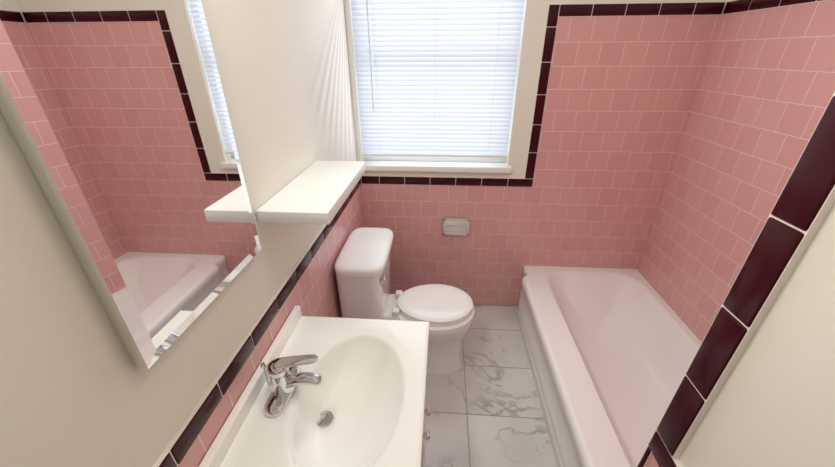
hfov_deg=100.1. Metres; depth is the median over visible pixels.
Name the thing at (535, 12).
window frame
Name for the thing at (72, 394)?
wall
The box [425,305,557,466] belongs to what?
floor
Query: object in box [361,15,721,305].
tiles
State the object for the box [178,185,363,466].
tiles
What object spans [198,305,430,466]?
vanity
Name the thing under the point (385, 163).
window
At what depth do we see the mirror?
0.54 m
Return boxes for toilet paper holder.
[443,218,469,235]
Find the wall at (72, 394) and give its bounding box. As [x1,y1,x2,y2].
[0,0,356,466]
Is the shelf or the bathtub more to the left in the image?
the shelf
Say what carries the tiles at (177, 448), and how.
attached to the wall at (72, 394)
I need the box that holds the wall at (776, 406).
[679,204,834,466]
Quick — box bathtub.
[518,265,701,466]
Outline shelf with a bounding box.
[256,161,365,224]
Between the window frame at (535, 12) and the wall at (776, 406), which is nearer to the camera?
the wall at (776, 406)
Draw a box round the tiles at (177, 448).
[152,0,825,466]
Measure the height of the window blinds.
1.072 m
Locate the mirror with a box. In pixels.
[0,0,260,368]
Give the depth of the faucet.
0.89 m
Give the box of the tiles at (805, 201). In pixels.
[637,92,834,466]
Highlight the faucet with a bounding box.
[260,354,322,417]
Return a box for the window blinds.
[351,0,524,157]
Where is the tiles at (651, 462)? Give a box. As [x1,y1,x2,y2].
[645,454,658,466]
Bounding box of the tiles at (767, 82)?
[637,0,834,341]
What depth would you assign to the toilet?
1.75 m
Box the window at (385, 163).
[344,0,511,172]
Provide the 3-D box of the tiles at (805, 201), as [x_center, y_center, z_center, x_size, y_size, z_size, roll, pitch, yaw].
[0.818,0.749,0.048,0.858,1.785,1.416,2,27,4]
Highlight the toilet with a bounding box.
[334,227,473,373]
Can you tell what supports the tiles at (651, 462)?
attached to the wall at (776, 406)
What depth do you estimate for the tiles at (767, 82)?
1.52 m
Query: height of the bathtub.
0.343 m

